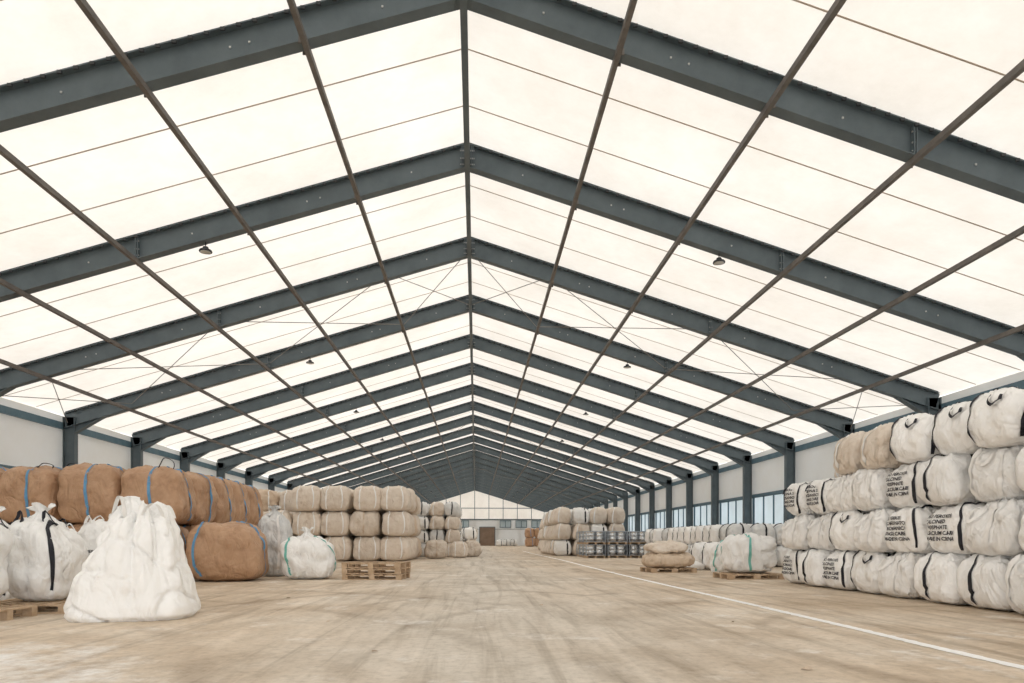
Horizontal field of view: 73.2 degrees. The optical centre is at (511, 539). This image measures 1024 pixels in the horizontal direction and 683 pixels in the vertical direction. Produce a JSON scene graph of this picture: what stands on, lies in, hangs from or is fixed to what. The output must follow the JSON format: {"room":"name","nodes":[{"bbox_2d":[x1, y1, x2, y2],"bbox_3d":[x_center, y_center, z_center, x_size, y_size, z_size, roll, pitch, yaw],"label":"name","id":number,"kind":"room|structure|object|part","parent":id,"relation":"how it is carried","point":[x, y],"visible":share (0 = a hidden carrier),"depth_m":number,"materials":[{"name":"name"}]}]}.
{"room":"warehouse interior","nodes":[
{"label":"warehouse interior","id":0,"kind":"room"},
{"bbox_2d":[0,397,286,491],"bbox_3d":[-18.200,-1.792,55.323,0.080,5.585,130.000,0,0,-3],"label":"wall","id":1,"kind":"structure","parent":0,"point":[23,442],"depth_m":24.99,"materials":[{"name":"fabric"}]},
{"bbox_2d":[0,464,783,516],"bbox_3d":[-3.141,-1.425,56.113,30.030,1.990,130.000,0,0,-3],"label":"wall girts","id":2,"kind":"structure","parent":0,"point":[1,465],"depth_m":39.54,"materials":[{"name":"grey metal"}]},
{"bbox_2d":[430,491,543,545],"bbox_3d":[-6.588,-4.125,121.412,30.050,10.250,0.420,0,0,-3],"label":"wall","id":3,"kind":"structure","parent":0,"point":[481,509],"depth_m":121.51,"materials":[{"name":"fabric"}]},
{"bbox_2d":[461,520,468,527],"bbox_3d":[-8.547,-2.800,121.044,2.000,1.260,0.110,0,0,-3],"label":"window","id":4,"kind":"structure","parent":3,"relation":"in","point":[465,523],"depth_m":121.04,"materials":[{"name":"clear glass"}]},
{"bbox_2d":[500,520,510,527],"bbox_3d":[-1.157,-2.800,121.431,2.000,1.260,0.110,0,0,-3],"label":"window","id":5,"kind":"structure","parent":3,"relation":"in","point":[503,524],"depth_m":121.42,"materials":[{"name":"glass"}]},
{"bbox_2d":[516,521,526,527],"bbox_3d":[1.639,-2.800,121.577,2.000,1.260,0.110,0,0,-3],"label":"window","id":6,"kind":"structure","parent":3,"relation":"in","point":[519,524],"depth_m":121.54,"materials":[{"name":"glass"}]},
{"bbox_2d":[531,521,540,527],"bbox_3d":[4.436,-2.800,121.724,2.000,1.260,0.110,0,0,-3],"label":"window","id":7,"kind":"structure","parent":3,"relation":"in","point":[535,524],"depth_m":121.69,"materials":[{"name":"glass"}]},
{"bbox_2d":[0,0,1023,492],"bbox_3d":[-3.141,-6.966,56.113,30.300,4.708,130.000,0,0,-3],"label":"ceiling","id":8,"kind":"structure","parent":0,"point":[854,61],"depth_m":15.01,"materials":[{"name":"fabric"}]},
{"bbox_2d":[0,0,1023,479],"bbox_3d":[-3.149,-6.928,56.262,30.004,4.646,126.722,0,0,-3],"label":"roof panel seams","id":9,"kind":"object","parent":8,"relation":"attached to","point":[798,1],"visible":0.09,"depth_m":17.83,"materials":[{"name":"grey metal"}]},
{"bbox_2d":[0,546,1023,682],"bbox_3d":[-3.115,1.100,55.613,30.200,0.200,133.000,0,0,-3],"label":"floor","id":10,"kind":"structure","parent":0,"point":[482,618],"depth_m":7.15,"materials":[{"name":"concrete"}]},
{"bbox_2d":[0,506,14,599],"bbox_3d":[-7.924,0.236,10.588,1.004,1.529,1.076,0,0,-14],"label":"bag","id":11,"kind":"object","parent":10,"relation":"on","point":[6,595],"visible":0.13,"depth_m":10.43,"materials":[{"name":"white fabric"}]},
{"bbox_2d":[0,605,36,620],"bbox_3d":[-6.860,0.930,8.603,1.200,0.140,1.000,0,0,-1],"label":"wooden pallet","id":12,"kind":"object","parent":10,"relation":"on","point":[6,611],"visible":1,"depth_m":8.92,"materials":[{"name":"brown wood"}]},
{"bbox_2d":[0,525,13,599],"bbox_3d":[-6.968,0.222,8.696,0.978,1.266,1.025,0,0,3],"label":"bag","id":13,"kind":"object","parent":12,"relation":"on","point":[6,537],"visible":1,"depth_m":8.89,"materials":[{"name":"white fabric"}]},
{"bbox_2d":[0,598,66,613],"bbox_3d":[-6.673,0.930,9.814,1.200,0.140,1.000,0,0,-6],"label":"wooden pallet","id":14,"kind":"object","parent":10,"relation":"on","point":[57,605],"visible":0.44,"depth_m":9.49,"materials":[{"name":"brown wood"}]},
{"bbox_2d":[6,502,87,600],"bbox_3d":[-6.657,0.160,9.850,0.956,1.390,1.025,0,0,-9],"label":"bag","id":15,"kind":"object","parent":14,"relation":"on","point":[44,559],"visible":0.9,"depth_m":9.51,"materials":[{"name":"white fabric"}]},
{"bbox_2d":[67,523,76,532],"bbox_3d":[-8.037,0.300,11.983,1.028,1.400,1.010,0,0,-3],"label":"bag","id":16,"kind":"object","parent":10,"relation":"on","point":[71,529],"visible":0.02,"depth_m":12.21,"materials":[{"name":"white fabric"}]},
{"bbox_2d":[76,514,110,555],"bbox_3d":[-6.650,0.287,11.356,0.977,1.426,0.962,0,0,-10],"label":"bag","id":17,"kind":"object","parent":10,"relation":"on","point":[90,530],"visible":0.13,"depth_m":11.04,"materials":[{"name":"white fabric"}]},
{"bbox_2d":[0,457,262,553],"bbox_3d":[-11.562,-0.489,19.490,7.141,2.978,7.105,0,0,-3],"label":"bags","id":18,"kind":"object","parent":10,"relation":"on","point":[78,491],"visible":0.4,"depth_m":16.29},
{"bbox_2d":[63,496,200,622],"bbox_3d":[-4.898,0.214,9.003,1.482,1.572,1.340,0,0,-13],"label":"bag","id":19,"kind":"object","parent":10,"relation":"on","point":[139,569],"visible":1,"depth_m":8.57,"materials":[{"name":"white fabric"}]},
{"bbox_2d":[186,521,268,580],"bbox_3d":[-6.996,0.260,17.007,1.788,1.480,1.577,0,0,-5],"label":"bag","id":20,"kind":"object","parent":10,"relation":"on","point":[229,551],"visible":0.98,"depth_m":16.34,"materials":[{"name":"brown fabric"}]},
{"bbox_2d":[258,505,292,575],"bbox_3d":[-6.539,0.015,19.087,0.990,1.970,1.032,0,0,-9],"label":"bag","id":21,"kind":"object","parent":10,"relation":"on","point":[275,526],"visible":0.66,"depth_m":18.72,"materials":[{"name":"white fabric"}]},
{"bbox_2d":[279,527,336,578],"bbox_3d":[-5.275,0.328,17.828,1.413,1.345,1.332,0,0,-6],"label":"bag","id":22,"kind":"object","parent":10,"relation":"on","point":[307,555],"visible":0.99,"depth_m":17.29,"materials":[{"name":"white fabric"}]},
{"bbox_2d":[258,485,421,560],"bbox_3d":[-10.443,-0.800,35.300,11.296,3.599,7.194,0,0,-3],"label":"bags","id":23,"kind":"object","parent":10,"relation":"on","point":[364,523],"visible":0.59,"depth_m":32.11},
{"bbox_2d":[341,561,410,579],"bbox_3d":[-3.489,0.785,17.842,1.531,0.430,1.142,0,0,5],"label":"wooden pallet","id":24,"kind":"object","parent":10,"relation":"on","point":[350,570],"visible":1,"depth_m":17.40,"materials":[{"name":"brown wood"}]},
{"bbox_2d":[424,539,447,558],"bbox_3d":[-4.098,0.484,37.223,1.266,1.033,1.226,0,0,-9],"label":"bag","id":25,"kind":"object","parent":10,"relation":"on","point":[433,549],"visible":1,"depth_m":36.72,"materials":[{"name":"beige fabric"}]},
{"bbox_2d":[416,502,462,556],"bbox_3d":[-4.617,-0.639,43.938,2.854,3.279,7.323,0,0,-3],"label":"bags","id":26,"kind":"object","parent":10,"relation":"on","point":[438,521],"visible":0.74,"depth_m":40.44},
{"bbox_2d":[62,295,854,467],"bbox_3d":[-1.571,-4.152,26.154,30.000,10.304,0.400,0,0,-3],"label":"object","id":27,"kind":"object","parent":10,"relation":"on","point":[79,419],"visible":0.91,"depth_m":26.06,"materials":[{"name":"grey metal"}]},
{"bbox_2d":[450,541,467,557],"bbox_3d":[-3.004,0.528,39.089,1.022,0.943,1.028,0,0,-9],"label":"bag","id":28,"kind":"object","parent":10,"relation":"on","point":[459,549],"visible":1,"depth_m":38.67,"materials":[{"name":"beige fabric"}]},
{"bbox_2d":[131,334,794,522],"bbox_3d":[-1.833,-4.152,31.147,30.000,10.304,0.400,0,0,-3],"label":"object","id":29,"kind":"object","parent":10,"relation":"on","point":[141,440],"visible":0.9,"depth_m":31.10,"materials":[{"name":"grey metal"}]},
{"bbox_2d":[180,363,751,523],"bbox_3d":[-2.094,-4.152,36.140,30.000,10.304,0.400,0,0,-3],"label":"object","id":30,"kind":"object","parent":10,"relation":"on","point":[189,454],"visible":0.91,"depth_m":36.14,"materials":[{"name":"grey metal"}]},
{"bbox_2d":[216,384,718,524],"bbox_3d":[-2.356,-4.152,41.133,30.000,10.304,0.400,0,0,-3],"label":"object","id":31,"kind":"object","parent":10,"relation":"on","point":[225,464],"visible":0.84,"depth_m":41.14,"materials":[{"name":"grey metal"}]},
{"bbox_2d":[245,401,692,526],"bbox_3d":[-2.618,-4.152,46.126,30.000,10.304,0.400,0,0,-3],"label":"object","id":32,"kind":"object","parent":10,"relation":"on","point":[251,473],"visible":0.89,"depth_m":46.13,"materials":[{"name":"grey metal"}]},
{"bbox_2d":[268,415,671,527],"bbox_3d":[-2.879,-4.152,51.119,30.000,10.304,0.400,0,0,-3],"label":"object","id":33,"kind":"object","parent":10,"relation":"on","point":[275,479],"visible":0.88,"depth_m":51.13,"materials":[{"name":"grey metal"}]},
{"bbox_2d":[287,426,654,528],"bbox_3d":[-3.141,-4.152,56.112,30.000,10.304,0.400,0,0,-3],"label":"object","id":34,"kind":"object","parent":10,"relation":"on","point":[645,485],"visible":0.84,"depth_m":56.15,"materials":[{"name":"grey metal"}]},
{"bbox_2d":[0,237,941,414],"bbox_3d":[-1.309,-4.152,21.160,30.000,10.304,0.400,0,0,-3],"label":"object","id":35,"kind":"object","parent":10,"relation":"on","point":[918,398],"visible":0.89,"depth_m":21.13,"materials":[{"name":"grey metal"}]},
{"bbox_2d":[305,435,639,530],"bbox_3d":[-3.403,-4.152,61.106,30.000,10.304,0.400,0,0,-3],"label":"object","id":36,"kind":"object","parent":10,"relation":"on","point":[634,490],"visible":0.86,"depth_m":61.16,"materials":[{"name":"grey metal"}]},
{"bbox_2d":[465,541,481,556],"bbox_3d":[-2.413,0.528,41.421,1.072,0.944,1.039,0,0,-26],"label":"bag","id":37,"kind":"object","parent":10,"relation":"on","point":[474,548],"visible":0.78,"depth_m":41.02,"materials":[{"name":"beige fabric"}]},
{"bbox_2d":[461,527,477,541],"bbox_3d":[-5.104,-0.091,65.896,3.716,2.181,9.489,0,0,-3],"label":"bags","id":38,"kind":"object","parent":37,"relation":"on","point":[470,533],"visible":0.2,"depth_m":61.38},
{"bbox_2d":[322,443,627,530],"bbox_3d":[-3.664,-4.152,66.099,30.000,10.304,0.400,0,0,-3],"label":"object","id":39,"kind":"object","parent":10,"relation":"on","point":[623,494],"visible":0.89,"depth_m":66.19,"materials":[{"name":"grey metal"}]},
{"bbox_2d":[348,450,616,506],"bbox_3d":[-3.926,-4.152,71.092,30.000,10.304,0.400,0,0,-3],"label":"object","id":40,"kind":"object","parent":10,"relation":"on","point":[612,497],"visible":0.8,"depth_m":71.15,"materials":[{"name":"grey metal"}]},
{"bbox_2d":[479,527,494,545],"bbox_3d":[-4.350,-0.665,121.219,2.820,3.330,0.140,0,0,-3],"label":"door","id":41,"kind":"structure","parent":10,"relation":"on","point":[486,534],"depth_m":121.22,"materials":[{"name":"brown paint"}]},
{"bbox_2d":[424,486,549,510],"bbox_3d":[-6.281,-4.152,116.030,30.000,10.304,0.400,0,0,-3],"label":"roof beam","id":42,"kind":"structure","parent":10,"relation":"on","point":[470,488],"depth_m":116.12,"materials":[{"name":"grey metal"}]},
{"bbox_2d":[420,484,554,509],"bbox_3d":[-6.019,-4.152,111.037,30.000,10.304,0.400,0,0,-3],"label":"roof beam","id":43,"kind":"structure","parent":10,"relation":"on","point":[471,485],"depth_m":111.12,"materials":[{"name":"grey metal"}]},
{"bbox_2d":[428,489,547,511],"bbox_3d":[-6.543,-4.152,121.023,30.000,10.304,0.400,0,0,-3],"label":"roof beam","id":44,"kind":"structure","parent":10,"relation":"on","point":[481,491],"depth_m":121.13,"materials":[{"name":"grey metal"}]},
{"bbox_2d":[419,481,557,507],"bbox_3d":[-5.758,-4.152,106.044,30.000,10.304,0.400,0,0,-3],"label":"roof beam","id":45,"kind":"structure","parent":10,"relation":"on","point":[472,482],"depth_m":106.14,"materials":[{"name":"grey metal"}]},
{"bbox_2d":[377,456,607,508],"bbox_3d":[-4.188,-4.152,76.085,30.000,10.304,0.400,0,0,-3],"label":"roof beam","id":46,"kind":"structure","parent":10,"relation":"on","point":[601,499],"depth_m":76.19,"materials":[{"name":"grey metal"}]},
{"bbox_2d":[417,478,571,508],"bbox_3d":[-5.496,-4.152,101.051,30.000,10.304,0.400,0,0,-3],"label":"roof beam","id":47,"kind":"structure","parent":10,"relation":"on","point":[471,479],"depth_m":101.16,"materials":[{"name":"grey metal"}]},
{"bbox_2d":[415,474,576,508],"bbox_3d":[-5.234,-4.152,96.058,30.000,10.304,0.400,0,0,-3],"label":"roof beam","id":48,"kind":"structure","parent":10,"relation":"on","point":[470,476],"depth_m":96.19,"materials":[{"name":"grey metal"}]},
{"bbox_2d":[394,462,599,506],"bbox_3d":[-4.449,-4.152,81.078,30.000,10.304,0.400,0,0,-3],"label":"roof beam","id":49,"kind":"structure","parent":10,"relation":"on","point":[594,502],"depth_m":81.22,"materials":[{"name":"grey metal"}]},
{"bbox_2d":[406,466,592,508],"bbox_3d":[-4.711,-4.152,86.071,30.000,10.304,0.400,0,0,-3],"label":"roof beam","id":50,"kind":"structure","parent":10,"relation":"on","point":[588,505],"depth_m":86.23,"materials":[{"name":"grey metal"}]},
{"bbox_2d":[413,471,586,507],"bbox_3d":[-4.973,-4.152,91.065,30.000,10.304,0.400,0,0,-3],"label":"roof beam","id":51,"kind":"structure","parent":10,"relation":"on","point":[470,472],"depth_m":91.21,"materials":[{"name":"grey metal"}]},
{"bbox_2d":[495,539,516,545],"bbox_3d":[-0.935,0.429,112.675,3.560,1.142,2.446,0,0,-3],"label":"bags","id":52,"kind":"object","parent":10,"relation":"on","point":[513,542],"visible":0.97,"depth_m":111.64},
{"bbox_2d":[0,0,1023,203],"bbox_3d":[-0.786,-4.152,11.174,30.000,10.304,0.400,0,0,-3],"label":"roof beam","id":53,"kind":"structure","parent":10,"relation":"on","point":[222,49],"depth_m":11.22,"materials":[{"name":"grey metal"}]},
{"bbox_2d":[0,143,1023,360],"bbox_3d":[-1.048,-4.152,16.167,30.000,10.304,0.400,0,0,-3],"label":"roof beam","id":54,"kind":"structure","parent":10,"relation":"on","point":[177,237],"depth_m":16.19,"materials":[{"name":"grey metal"}]},
{"bbox_2d":[199,242,211,254],"bbox_3d":[-7.039,-6.721,15.853,0.290,0.240,0.290,0,0,-3],"label":"lamp","id":55,"kind":"object","parent":54,"relation":"hanging from","point":[205,250],"visible":1,"depth_m":15.80,"materials":[{"name":"grey metal"}]},
{"bbox_2d":[713,253,724,264],"bbox_3d":[4.944,-6.721,16.481,0.290,0.240,0.290,0,0,-3],"label":"lamp","id":56,"kind":"object","parent":54,"relation":"hanging from","point":[719,261],"visible":1,"depth_m":16.43,"materials":[{"name":"grey metal"}]},
{"bbox_2d":[525,528,539,546],"bbox_3d":[3.400,-0.433,105.009,2.979,2.865,2.921,0,0,-3],"label":"bags","id":57,"kind":"object","parent":10,"relation":"on","point":[530,533],"visible":0.73,"depth_m":103.67},
{"bbox_2d":[537,519,544,549],"bbox_3d":[4.761,-0.611,64.734,3.711,3.221,14.135,0,0,-3],"label":"bags","id":58,"kind":"object","parent":10,"relation":"on","point":[542,525],"visible":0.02,"depth_m":68.81},
{"bbox_2d":[287,597,813,669],"bbox_3d":[-0.802,0.987,8.466,7.804,0.015,4.740,0,0,17],"label":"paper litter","id":59,"kind":"object","parent":10,"relation":"on","point":[805,667],"visible":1,"depth_m":5.34,"materials":[{"name":"beige paper"}]},
{"bbox_2d":[540,507,624,555],"bbox_3d":[4.676,-0.561,47.880,4.743,3.122,9.240,0,0,-3],"label":"bags","id":60,"kind":"object","parent":10,"relation":"on","point":[559,534],"visible":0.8,"depth_m":43.48},
{"bbox_2d":[577,531,645,557],"bbox_3d":[5.813,0.247,40.410,3.555,1.505,3.615,0,0,-3],"label":"barrels","id":61,"kind":"object","parent":10,"relation":"on","point":[594,544],"visible":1,"depth_m":38.74,"materials":[{"name":"silver metal"}]},
{"bbox_3d":[4.595,0.625,40.346,1.115,0.750,1.115,0,0,-3],"label":"pallet frame","id":62,"kind":"part","parent":61,"relation":"part of","materials":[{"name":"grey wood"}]},
{"bbox_3d":[4.660,-0.130,39.097,1.115,0.750,1.115,0,0,-3],"label":"pallet frame","id":63,"kind":"part","parent":61,"relation":"part of","materials":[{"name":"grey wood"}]},
{"bbox_3d":[4.660,0.625,39.097,1.115,0.750,1.115,0,0,-3],"label":"pallet frame","id":64,"kind":"part","parent":61,"relation":"part of","materials":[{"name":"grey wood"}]},
{"bbox_3d":[5.878,-0.130,39.161,1.115,0.750,1.115,0,0,-3],"label":"pallet frame","id":65,"kind":"part","parent":61,"relation":"part of","materials":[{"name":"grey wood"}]},
{"bbox_3d":[5.878,0.625,39.161,1.115,0.750,1.115,0,0,-3],"label":"pallet frame","id":66,"kind":"part","parent":61,"relation":"part of","materials":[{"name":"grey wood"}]},
{"bbox_3d":[7.097,0.625,39.225,1.115,0.750,1.115,0,0,-3],"label":"pallet frame","id":67,"kind":"part","parent":61,"relation":"part of","materials":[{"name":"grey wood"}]},
{"bbox_3d":[7.097,-0.130,39.225,1.115,0.750,1.115,0,0,-3],"label":"pallet frame","id":68,"kind":"part","parent":61,"relation":"part of","materials":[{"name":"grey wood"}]},
{"bbox_2d":[640,567,696,572],"bbox_3d":[4.877,0.930,21.585,1.440,0.140,1.100,0,0,-9],"label":"wooden pallet","id":69,"kind":"object","parent":10,"relation":"on","point":[646,569],"visible":0.91,"depth_m":21.15,"materials":[{"name":"brown wood"}]},
{"bbox_2d":[641,540,694,567],"bbox_3d":[4.894,0.421,21.597,1.625,0.868,1.379,0,0,-3],"label":"sacks","id":70,"kind":"object","parent":69,"relation":"on","point":[670,553],"visible":1,"depth_m":21.09,"materials":[{"name":"beige fabric"}]},
{"bbox_2d":[686,561,704,569],"bbox_3d":[6.018,0.836,22.957,0.744,0.329,0.495,0,0,-14],"label":"sack","id":71,"kind":"object","parent":10,"relation":"on","point":[699,566],"visible":0.42,"depth_m":22.78,"materials":[{"name":"white fabric"}]},
{"bbox_2d":[690,542,717,569],"bbox_3d":[7.296,0.525,23.513,2.072,0.950,2.072,0,0,-3],"label":"bags","id":72,"kind":"object","parent":10,"relation":"on","point":[700,550],"visible":0.2,"depth_m":23.13},
{"bbox_2d":[643,523,791,566],"bbox_3d":[9.370,0.177,31.708,3.668,1.645,13.346,0,0,-3],"label":"bags","id":73,"kind":"object","parent":10,"relation":"on","point":[689,535],"visible":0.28,"depth_m":27.05},
{"bbox_2d":[709,540,727,572],"bbox_3d":[6.384,0.469,19.742,1.421,1.062,1.248,0,0,-37],"label":"bag","id":74,"kind":"object","parent":10,"relation":"on","point":[715,552],"visible":0.29,"depth_m":19.55,"materials":[{"name":"white fabric"}]},
{"bbox_2d":[713,572,783,579],"bbox_3d":[6.167,0.930,17.997,1.500,0.140,1.100,0,0,-4],"label":"wooden pallet","id":75,"kind":"object","parent":10,"relation":"on","point":[723,575],"visible":0.91,"depth_m":17.71,"materials":[{"name":"brown wood"}]},
{"bbox_2d":[719,532,776,572],"bbox_3d":[6.162,0.324,18.026,1.421,1.062,1.248,0,0,-6],"label":"bag","id":76,"kind":"object","parent":75,"relation":"on","point":[747,552],"visible":1,"depth_m":17.57,"materials":[{"name":"white fabric"}]},
{"bbox_2d":[524,551,1023,668],"bbox_3d":[2.489,0.996,33.176,0.275,0.001,60.000,0,0,-3],"label":"floor marking","id":77,"kind":"object","parent":10,"relation":"on","point":[742,602],"depth_m":7.59,"materials":[{"name":"white paint"}]},
{"bbox_2d":[781,386,1023,614],"bbox_3d":[9.044,-0.597,10.889,5.207,3.194,11.192,0,0,-3],"label":"bags","id":78,"kind":"object","parent":10,"relation":"on","point":[921,505],"visible":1,"depth_m":11.17},
{"bbox_3d":[0.261,-4.152,-8.798,30.000,10.304,0.400,0,0,-3],"label":"frame","id":79,"kind":"object","parent":10,"relation":"on","visible":0},
{"bbox_2d":[0,405,286,488],"bbox_3d":[-18.071,-4.185,55.330,0.120,0.240,130.000,0,0,-3],"label":"beam","id":80,"kind":"structure","parent":79,"relation":"attached to","point":[6,410],"depth_m":28.00,"materials":[{"name":"grey metal"}]},
{"bbox_2d":[0,359,332,485],"bbox_3d":[-15.624,-4.787,55.458,0.085,0.100,130.000,0,0,-3],"label":"roof purlin","id":81,"kind":"structure","parent":79,"relation":"attached to","point":[4,362],"depth_m":24.89,"materials":[{"name":"metal"}]},
{"bbox_2d":[0,278,380,487],"bbox_3d":[-13.127,-5.560,55.589,0.085,0.100,130.000,0,0,-3],"label":"roof purlin","id":82,"kind":"structure","parent":79,"relation":"attached to","point":[3,282],"depth_m":20.50,"materials":[{"name":"metal"}]},
{"bbox_2d":[0,144,431,503],"bbox_3d":[-10.631,-6.332,55.720,0.085,0.100,130.000,0,0,-3],"label":"roof purlin","id":83,"kind":"structure","parent":79,"relation":"attached to","point":[5,153],"depth_m":15.68,"materials":[{"name":"metal"}]},
{"bbox_2d":[74,0,445,498],"bbox_3d":[-8.134,-7.105,55.851,0.085,0.100,130.000,0,0,-3],"label":"roof purlin","id":84,"kind":"structure","parent":79,"relation":"attached to","point":[84,5],"depth_m":12.76,"materials":[{"name":"metal"}]},
{"bbox_2d":[287,0,460,494],"bbox_3d":[-5.638,-7.878,55.982,0.085,0.100,130.000,0,0,-3],"label":"roof purlin","id":85,"kind":"structure","parent":79,"relation":"attached to","point":[291,3],"depth_m":14.12,"materials":[{"name":"metal"}]},
{"bbox_2d":[3,261,904,502],"bbox_3d":[-2.224,-6.613,38.637,29.622,4.598,95.019,0,0,-3],"label":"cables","id":86,"kind":"object","parent":79,"relation":"attached to","point":[459,261],"visible":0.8,"depth_m":24.04,"materials":[{"name":"grey metal"}]},
{"bbox_2d":[460,0,474,490],"bbox_3d":[-3.141,-8.800,56.113,0.120,0.260,130.000,0,0,-3],"label":"ridge beam","id":87,"kind":"structure","parent":79,"relation":"attached to","point":[463,3],"depth_m":15.60,"materials":[{"name":"grey metal"}]},
{"bbox_2d":[489,0,637,493],"bbox_3d":[-0.644,-7.878,56.243,0.085,0.100,130.000,0,0,-3],"label":"roof purlin","id":88,"kind":"structure","parent":79,"relation":"attached to","point":[632,3],"depth_m":14.10,"materials":[{"name":"metal"}]},
{"bbox_2d":[503,0,846,499],"bbox_3d":[1.852,-7.105,56.374,0.085,0.100,130.000,0,0,-3],"label":"roof purlin","id":89,"kind":"structure","parent":79,"relation":"attached to","point":[837,5],"depth_m":12.73,"materials":[{"name":"metal"}]},
{"bbox_2d":[517,59,1023,503],"bbox_3d":[4.349,-6.332,56.505,0.085,0.100,130.000,0,0,-3],"label":"roof purlin","id":90,"kind":"structure","parent":79,"relation":"attached to","point":[1018,69],"depth_m":12.94,"materials":[{"name":"metal"}]},
{"bbox_2d":[531,226,1023,508],"bbox_3d":[6.845,-5.560,56.636,0.085,0.100,130.000,0,0,-3],"label":"roof purlin","id":91,"kind":"structure","parent":79,"relation":"attached to","point":[1019,231],"depth_m":17.34,"materials":[{"name":"metal"}]},
{"bbox_2d":[548,324,1023,511],"bbox_3d":[9.342,-4.787,56.767,0.085,0.100,130.000,0,0,-3],"label":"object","id":92,"kind":"structure","parent":79,"relation":"attached to","point":[1021,327],"depth_m":21.62,"materials":[{"name":"metal"}]},
{"bbox_2d":[586,380,1023,508],"bbox_3d":[11.789,-4.185,56.895,0.120,0.240,130.000,0,0,-3],"label":"beam","id":93,"kind":"structure","parent":79,"relation":"attached to","point":[1020,384],"depth_m":29.37,"materials":[{"name":"grey metal"}]},
{"bbox_2d":[593,371,1023,514],"bbox_3d":[11.918,-1.792,56.902,0.080,5.585,130.000,0,0,-3],"label":"wall","id":94,"kind":"structure","parent":0,"point":[815,463],"depth_m":34.45,"materials":[{"name":"fabric"}]},
{"bbox_2d":[629,515,640,530],"bbox_3d":[11.496,-1.450,64.390,0.080,1.730,5.000,0,0,-3],"label":"window","id":95,"kind":"structure","parent":94,"relation":"in","point":[631,518],"depth_m":65.57,"materials":[{"name":"clear glass"}]},
{"bbox_2d":[641,512,655,530],"bbox_3d":[11.758,-1.450,59.397,0.080,1.730,5.000,0,0,-3],"label":"window","id":96,"kind":"structure","parent":94,"relation":"in","point":[644,517],"depth_m":60.56,"materials":[{"name":"glass"}]},
{"bbox_2d":[656,510,672,528],"bbox_3d":[12.019,-1.450,54.404,0.080,1.730,5.000,0,0,-3],"label":"window","id":97,"kind":"structure","parent":94,"relation":"in","point":[660,516],"depth_m":55.33,"materials":[{"name":"glass"}]},
{"bbox_2d":[673,507,693,526],"bbox_3d":[12.281,-1.450,49.410,0.080,1.730,5.000,0,0,-3],"label":"window","id":98,"kind":"structure","parent":94,"relation":"in","point":[679,515],"depth_m":50.20,"materials":[{"name":"clear glass"}]},
{"bbox_2d":[694,503,719,525],"bbox_3d":[12.543,-1.450,44.417,0.080,1.730,5.000,0,0,-3],"label":"window","id":99,"kind":"structure","parent":94,"relation":"in","point":[702,513],"depth_m":45.13,"materials":[{"name":"clear glass"}]},
{"bbox_2d":[720,497,752,524],"bbox_3d":[12.804,-1.450,39.424,0.080,1.730,5.000,0,0,-3],"label":"window","id":100,"kind":"structure","parent":94,"relation":"in","point":[731,512],"depth_m":40.03,"materials":[{"name":"glass"}]},
{"bbox_2d":[753,493,795,523],"bbox_3d":[13.066,-1.450,34.431,0.080,1.730,5.000,0,0,-3],"label":"window","id":101,"kind":"structure","parent":94,"relation":"in","point":[768,509],"depth_m":34.98,"materials":[{"name":"glass"}]}
]}

